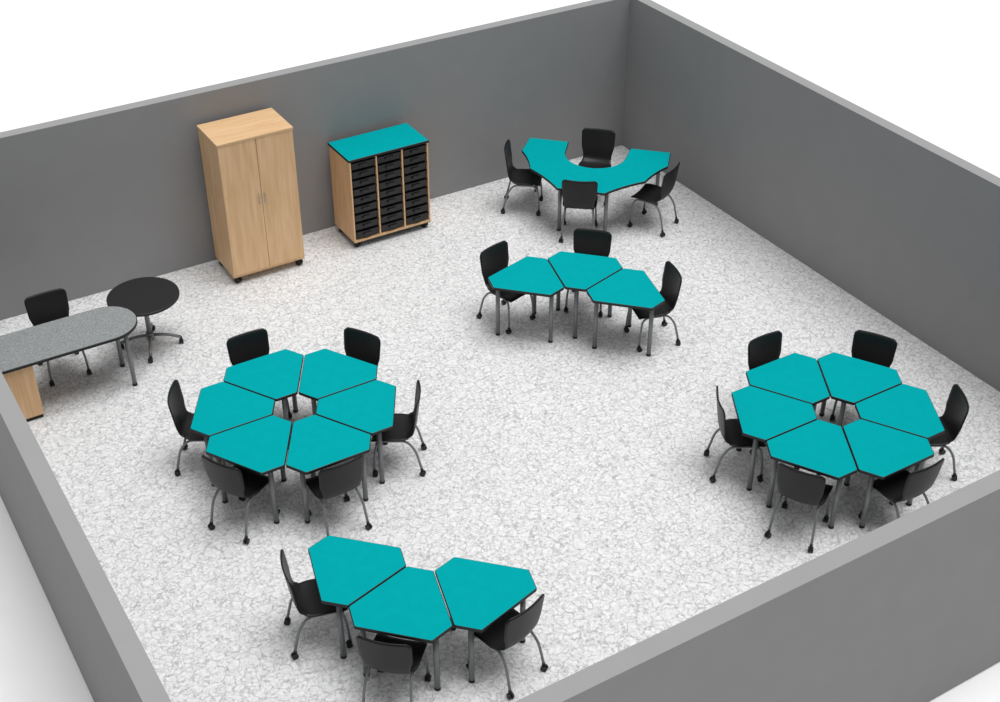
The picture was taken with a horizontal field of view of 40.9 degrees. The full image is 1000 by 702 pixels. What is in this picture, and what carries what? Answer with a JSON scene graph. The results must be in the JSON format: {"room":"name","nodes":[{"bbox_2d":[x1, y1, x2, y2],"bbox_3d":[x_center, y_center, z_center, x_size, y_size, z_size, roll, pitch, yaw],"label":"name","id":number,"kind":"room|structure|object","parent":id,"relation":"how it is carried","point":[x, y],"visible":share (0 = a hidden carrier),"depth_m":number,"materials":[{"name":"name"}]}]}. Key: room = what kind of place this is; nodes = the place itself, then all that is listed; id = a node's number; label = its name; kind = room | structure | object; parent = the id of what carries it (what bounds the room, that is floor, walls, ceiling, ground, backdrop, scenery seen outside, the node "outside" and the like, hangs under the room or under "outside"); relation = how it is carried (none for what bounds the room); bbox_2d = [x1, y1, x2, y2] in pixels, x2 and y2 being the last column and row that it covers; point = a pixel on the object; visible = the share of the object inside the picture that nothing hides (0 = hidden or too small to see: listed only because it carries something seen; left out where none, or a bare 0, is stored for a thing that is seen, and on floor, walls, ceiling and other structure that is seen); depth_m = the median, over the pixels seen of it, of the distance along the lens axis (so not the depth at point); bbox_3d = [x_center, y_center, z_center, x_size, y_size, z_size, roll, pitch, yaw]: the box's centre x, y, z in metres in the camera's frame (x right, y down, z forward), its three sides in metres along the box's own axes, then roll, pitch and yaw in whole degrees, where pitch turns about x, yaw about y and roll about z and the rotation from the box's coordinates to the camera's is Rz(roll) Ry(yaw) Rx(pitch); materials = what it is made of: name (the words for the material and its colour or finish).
{"room":"classroom","nodes":[
{"label":"classroom","id":0,"kind":"room"},
{"bbox_2d":[0,370,170,701],"bbox_3d":[-3.978,1.275,11.378,0.150,2.219,9.540,-19,39,-25],"label":"wall","id":1,"kind":"structure","parent":0,"point":[113,663],"depth_m":9.89,"materials":[{"name":"grey paint"}]},
{"bbox_2d":[0,0,629,320],"bbox_3d":[-2.346,-2.522,16.841,9.835,2.219,0.150,-19,39,-25],"label":"wall","id":2,"kind":"structure","parent":0,"point":[94,202],"depth_m":16.47,"materials":[{"name":"grey paint"}]},
{"bbox_2d":[0,145,999,701],"bbox_3d":[0.164,0.763,14.077,9.535,0.020,9.540,-19,39,-25],"label":"floor","id":3,"kind":"structure","parent":0,"point":[574,465],"depth_m":13.68,"materials":[{"name":"white carpet"}]},
{"bbox_2d":[24,288,91,386],"bbox_3d":[-4.821,-0.163,14.613,0.475,0.888,0.531,-19,39,-25],"label":"chair","id":4,"kind":"object","parent":3,"relation":"on","point":[51,305],"visible":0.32,"depth_m":14.59,"materials":[{"name":"grey plastic"}]},
{"bbox_2d":[0,306,137,421],"bbox_3d":[-4.631,0.141,14.323,1.640,0.720,0.680,-19,39,-25],"label":"desk","id":5,"kind":"object","parent":3,"relation":"on","point":[20,350],"visible":0.98,"depth_m":14.06,"materials":[{"name":"grey laminate"}]},
{"bbox_2d":[106,277,183,363],"bbox_3d":[-3.952,-0.338,15.046,0.790,0.680,0.790,-19,39,-25],"label":"round pedestal table","id":6,"kind":"object","parent":3,"relation":"on","point":[144,296],"visible":0.98,"depth_m":14.90,"materials":[{"name":"black laminate"}]},
{"bbox_2d":[167,380,225,476],"bbox_3d":[-2.983,0.752,13.297,0.531,0.888,0.475,-1,35,-1],"label":"chair","id":7,"kind":"object","parent":3,"relation":"on","point":[182,419],"visible":0.52,"depth_m":13.21,"materials":[{"name":"grey plastic"}]},
{"bbox_2d":[190,382,274,486],"bbox_3d":[-2.591,0.847,13.307,0.762,0.720,0.872,-1,35,-1],"label":"student desk","id":8,"kind":"object","parent":3,"relation":"on","point":[221,407],"visible":0.7,"depth_m":13.08,"materials":[{"name":"teal laminate"}]},
{"bbox_2d":[201,455,279,543],"bbox_3d":[-2.441,1.262,12.563,0.475,0.888,0.531,17,38,23],"label":"chair","id":9,"kind":"object","parent":3,"relation":"on","point":[242,483],"visible":0.9,"depth_m":12.38,"materials":[{"name":"grey plastic"}]},
{"bbox_2d":[206,415,291,523],"bbox_3d":[-2.285,1.135,12.892,0.872,0.720,0.762,17,38,23],"label":"student desk","id":10,"kind":"object","parent":3,"relation":"on","point":[260,447],"visible":0.94,"depth_m":12.63,"materials":[{"name":"teal laminate"}]},
{"bbox_2d":[196,108,304,282],"bbox_3d":[-2.966,-1.841,16.158,0.946,1.880,0.660,-19,39,-25],"label":"tall cabinet","id":11,"kind":"object","parent":3,"relation":"on","point":[248,159],"visible":1,"depth_m":15.85,"materials":[{"name":"brown wood"}]},
{"bbox_2d":[226,328,291,418],"bbox_3d":[-2.517,0.285,13.968,0.475,0.888,0.531,-19,39,-25],"label":"chair","id":12,"kind":"object","parent":3,"relation":"on","point":[253,344],"visible":0.31,"depth_m":13.95,"materials":[{"name":"grey plastic"}]},
{"bbox_2d":[224,349,303,448],"bbox_3d":[-2.307,0.552,13.732,0.872,0.720,0.762,-19,39,-25],"label":"student desk","id":13,"kind":"object","parent":3,"relation":"on","point":[276,376],"visible":0.75,"depth_m":13.55,"materials":[{"name":"teal laminate"}]},
{"bbox_2d":[280,549,352,659],"bbox_3d":[-1.576,2.094,11.366,0.531,0.888,0.475,-9,36,-13],"label":"chair","id":14,"kind":"object","parent":3,"relation":"on","point":[305,597],"visible":0.69,"depth_m":11.32,"materials":[{"name":"grey plastic"}]},
{"bbox_2d":[286,415,370,523],"bbox_3d":[-1.695,1.128,12.902,0.872,0.720,0.762,-19,39,-25],"label":"student desk","id":15,"kind":"object","parent":3,"relation":"on","point":[317,443],"visible":0.88,"depth_m":12.64,"materials":[{"name":"teal laminate"}]},
{"bbox_2d":[298,349,377,414],"bbox_3d":[-1.716,0.545,13.742,0.872,0.720,0.762,17,38,23],"label":"student desk","id":16,"kind":"object","parent":3,"relation":"on","point":[325,372],"visible":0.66,"depth_m":13.55,"materials":[{"name":"teal laminate"}]},
{"bbox_2d":[306,455,371,535],"bbox_3d":[-1.542,1.270,12.551,0.475,0.888,0.531,-19,39,-25],"label":"chair","id":17,"kind":"object","parent":3,"relation":"on","point":[337,480],"visible":0.94,"depth_m":12.31,"materials":[{"name":"grey plastic"}]},
{"bbox_2d":[316,380,395,483],"bbox_3d":[-1.411,0.833,13.327,0.762,0.720,0.872,-1,35,-1],"label":"student desk","id":18,"kind":"object","parent":3,"relation":"on","point":[369,407],"visible":0.84,"depth_m":13.10,"materials":[{"name":"teal laminate"}]},
{"bbox_2d":[308,535,405,658],"bbox_3d":[-1.186,2.098,11.507,0.762,0.720,0.872,-9,36,-13],"label":"student desk","id":19,"kind":"object","parent":3,"relation":"on","point":[345,570],"visible":0.85,"depth_m":11.28,"materials":[{"name":"teal laminate"}]},
{"bbox_2d":[344,327,380,365],"bbox_3d":[-1.521,0.273,13.986,0.475,0.888,0.531,17,38,23],"label":"chair","id":20,"kind":"object","parent":3,"relation":"on","point":[358,344],"visible":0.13,"depth_m":13.97,"materials":[{"name":"grey plastic"}]},
{"bbox_2d":[328,123,430,246],"bbox_3d":[-1.514,-2.098,17.080,1.114,1.250,0.606,-19,39,-25],"label":"storage cabinet","id":21,"kind":"object","parent":3,"relation":"on","point":[380,178],"visible":1,"depth_m":16.81,"materials":[{"name":"brown wood"}]},
{"bbox_2d":[356,634,430,701],"bbox_3d":[-0.857,2.487,10.800,0.475,0.888,0.531,8,36,11],"label":"chair","id":22,"kind":"object","parent":3,"relation":"on","point":[385,653],"visible":0.99,"depth_m":10.56,"materials":[{"name":"grey plastic"}]},
{"bbox_2d":[371,380,426,476],"bbox_3d":[-1.005,0.759,13.286,0.531,0.888,0.475,-1,35,-1],"label":"chair","id":23,"kind":"object","parent":3,"relation":"on","point":[404,427],"visible":0.73,"depth_m":13.24,"materials":[{"name":"grey plastic"}]},
{"bbox_2d":[349,567,452,690],"bbox_3d":[-0.760,2.331,11.172,0.872,0.720,0.762,8,36,11],"label":"student desk","id":24,"kind":"object","parent":3,"relation":"on","point":[410,604],"visible":0.94,"depth_m":10.90,"materials":[{"name":"teal laminate"}]},
{"bbox_2d":[435,557,536,683],"bbox_3d":[-0.194,2.237,11.307,0.762,0.720,0.872,29,44,35],"label":"student desk","id":25,"kind":"object","parent":3,"relation":"on","point":[476,594],"visible":0.95,"depth_m":11.06,"materials":[{"name":"teal laminate"}]},
{"bbox_2d":[476,241,535,333],"bbox_3d":[0.069,-0.746,15.452,0.531,0.888,0.475,29,44,35],"label":"chair","id":26,"kind":"object","parent":3,"relation":"on","point":[495,258],"visible":0.63,"depth_m":15.40,"materials":[{"name":"grey plastic"}]},
{"bbox_2d":[466,594,547,699],"bbox_3d":[0.061,2.315,11.048,0.531,0.888,0.475,29,44,35],"label":"chair","id":27,"kind":"object","parent":3,"relation":"on","point":[514,626],"visible":0.81,"depth_m":10.91,"materials":[{"name":"grey plastic"}]},
{"bbox_2d":[501,139,542,215],"bbox_3d":[0.294,-2.290,17.673,0.531,0.888,0.475,4,35,6],"label":"chair","id":28,"kind":"object","parent":3,"relation":"on","point":[520,177],"visible":0.91,"depth_m":17.65,"materials":[{"name":"grey plastic"}]},
{"bbox_2d":[488,256,563,342],"bbox_3d":[0.361,-0.517,15.270,0.762,0.720,0.872,29,44,35],"label":"student desk","id":29,"kind":"object","parent":3,"relation":"on","point":[534,276],"visible":0.98,"depth_m":15.08,"materials":[{"name":"teal laminate"}]},
{"bbox_2d":[559,179,597,242],"bbox_3d":[1.014,-1.870,17.069,0.475,0.888,0.531,4,35,6],"label":"chair","id":30,"kind":"object","parent":3,"relation":"on","point":[575,194],"visible":0.96,"depth_m":16.79,"materials":[{"name":"grey plastic"}]},
{"bbox_2d":[548,251,622,338],"bbox_3d":[0.928,-0.611,15.405,0.872,0.720,0.762,8,36,11],"label":"student desk","id":31,"kind":"object","parent":3,"relation":"on","point":[577,272],"visible":0.95,"depth_m":15.24,"materials":[{"name":"teal laminate"}]},
{"bbox_2d":[564,228,611,316],"bbox_3d":[1.035,-0.928,15.714,0.475,0.888,0.531,8,36,11],"label":"chair","id":32,"kind":"object","parent":3,"relation":"on","point":[585,241],"visible":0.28,"depth_m":15.70,"materials":[{"name":"grey plastic"}]},
{"bbox_2d":[522,138,670,230],"bbox_3d":[1.165,-2.074,17.510,1.940,0.720,1.330,8,36,11],"label":"table","id":33,"kind":"object","parent":3,"relation":"on","point":[547,159],"visible":0.88,"depth_m":17.28,"materials":[{"name":"teal laminate"}]},
{"bbox_2d":[578,128,615,205],"bbox_3d":[1.268,-2.468,17.930,0.475,0.888,0.531,8,36,11],"label":"chair","id":34,"kind":"object","parent":3,"relation":"on","point":[597,144],"visible":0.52,"depth_m":17.95,"materials":[{"name":"grey plastic"}]},
{"bbox_2d":[586,268,664,356],"bbox_3d":[1.354,-0.378,15.069,0.762,0.720,0.872,-9,36,-13],"label":"student desk","id":35,"kind":"object","parent":3,"relation":"on","point":[629,288],"visible":0.99,"depth_m":14.86,"materials":[{"name":"teal laminate"}]},
{"bbox_2d":[624,261,681,351],"bbox_3d":[1.744,-0.511,15.114,0.531,0.888,0.475,-9,36,-13],"label":"chair","id":36,"kind":"object","parent":3,"relation":"on","point":[672,278],"visible":0.8,"depth_m":15.04,"materials":[{"name":"grey plastic"}]},
{"bbox_2d":[627,162,679,236],"bbox_3d":[2.004,-2.009,17.270,0.531,0.888,0.475,19,39,26],"label":"chair","id":37,"kind":"object","parent":3,"relation":"on","point":[649,193],"visible":1,"depth_m":17.21,"materials":[{"name":"grey plastic"}]},
{"bbox_2d":[704,386,766,482],"bbox_3d":[2.333,0.809,13.214,0.531,0.888,0.475,-1,35,-1],"label":"chair","id":38,"kind":"object","parent":3,"relation":"on","point":[730,430],"visible":0.71,"depth_m":13.13,"materials":[{"name":"grey plastic"}]},
{"bbox_2d":[748,330,781,369],"bbox_3d":[2.835,0.310,13.932,0.475,0.888,0.531,-19,39,-25],"label":"chair","id":39,"kind":"object","parent":3,"relation":"on","point":[766,348],"visible":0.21,"depth_m":13.92,"materials":[{"name":"grey plastic"}]},
{"bbox_2d":[731,386,816,490],"bbox_3d":[2.682,0.886,13.251,0.762,0.720,0.872,-1,35,-1],"label":"student desk","id":40,"kind":"object","parent":3,"relation":"on","point":[762,415],"visible":0.84,"depth_m":13.02,"materials":[{"name":"teal laminate"}]},
{"bbox_2d":[746,353,829,411],"bbox_3d":[2.966,0.591,13.675,0.872,0.720,0.762,-19,39,-25],"label":"student desk","id":41,"kind":"object","parent":3,"relation":"on","point":[796,376],"visible":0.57,"depth_m":13.50,"materials":[{"name":"teal laminate"}]},
{"bbox_2d":[764,463,832,552],"bbox_3d":[2.813,1.327,12.469,0.475,0.888,0.531,17,38,23],"label":"chair","id":42,"kind":"object","parent":3,"relation":"on","point":[794,484],"visible":1,"depth_m":12.23,"materials":[{"name":"grey plastic"}]},
{"bbox_2d":[766,420,856,528],"bbox_3d":[2.988,1.174,12.836,0.872,0.720,0.762,17,38,23],"label":"student desk","id":43,"kind":"object","parent":3,"relation":"on","point":[820,447],"visible":0.91,"depth_m":12.58,"materials":[{"name":"teal laminate"}]},
{"bbox_2d":[817,352,901,426],"bbox_3d":[3.557,0.584,13.686,0.872,0.720,0.762,17,38,23],"label":"student desk","id":44,"kind":"object","parent":3,"relation":"on","point":[849,380],"visible":0.74,"depth_m":13.50,"materials":[{"name":"teal laminate"}]},
{"bbox_2d":[829,330,896,420],"bbox_3d":[3.786,0.300,13.946,0.475,0.888,0.531,17,38,23],"label":"chair","id":45,"kind":"object","parent":3,"relation":"on","point":[875,348],"visible":0.31,"depth_m":13.93,"materials":[{"name":"grey plastic"}]},
{"bbox_2d":[842,419,933,528],"bbox_3d":[3.578,1.167,12.846,0.872,0.720,0.762,-19,39,-25],"label":"student desk","id":46,"kind":"object","parent":3,"relation":"on","point":[878,451],"visible":0.97,"depth_m":12.58,"materials":[{"name":"teal laminate"}]},
{"bbox_2d":[855,384,944,469],"bbox_3d":[3.862,0.872,13.271,0.762,0.720,0.872,-1,35,-1],"label":"student desk","id":47,"kind":"object","parent":3,"relation":"on","point":[909,409],"visible":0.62,"depth_m":13.05,"materials":[{"name":"teal laminate"}]},
{"bbox_2d":[858,458,944,519],"bbox_3d":[3.760,1.292,12.519,0.475,0.888,0.531,-19,39,-25],"label":"chair","id":48,"kind":"object","parent":3,"relation":"on","point":[904,485],"visible":0.77,"depth_m":12.36,"materials":[{"name":"grey plastic"}]},
{"bbox_2d":[907,384,968,480],"bbox_3d":[4.268,0.798,13.230,0.531,0.888,0.475,-1,35,-1],"label":"chair","id":49,"kind":"object","parent":3,"relation":"on","point":[956,411],"visible":0.52,"depth_m":13.13,"materials":[{"name":"grey plastic"}]},
{"bbox_2d":[515,470,999,701],"bbox_3d":[2.674,2.209,10.035,9.835,2.219,0.150,-19,39,-25],"label":"wall","id":50,"kind":"structure","parent":0,"point":[907,609],"depth_m":9.59,"materials":[{"name":"grey paint"}]},
{"bbox_2d":[622,0,999,391],"bbox_3d":[4.306,-1.588,15.498,0.150,2.219,9.540,-19,39,-25],"label":"wall","id":51,"kind":"structure","parent":0,"point":[905,225],"depth_m":15.91,"materials":[{"name":"grey paint"}]},
{"label":"outside","id":52,"kind":"structure","parent":0,"visible":0},
{"bbox_2d":[0,0,999,701],"bbox_3d":[1.771,-2.951,19.472,120.000,0.040,120.000,-19,39,-25],"label":"background","id":53,"kind":"structure","parent":52,"point":[930,69],"depth_m":22.41,"materials":[{"name":"white"}]}
]}

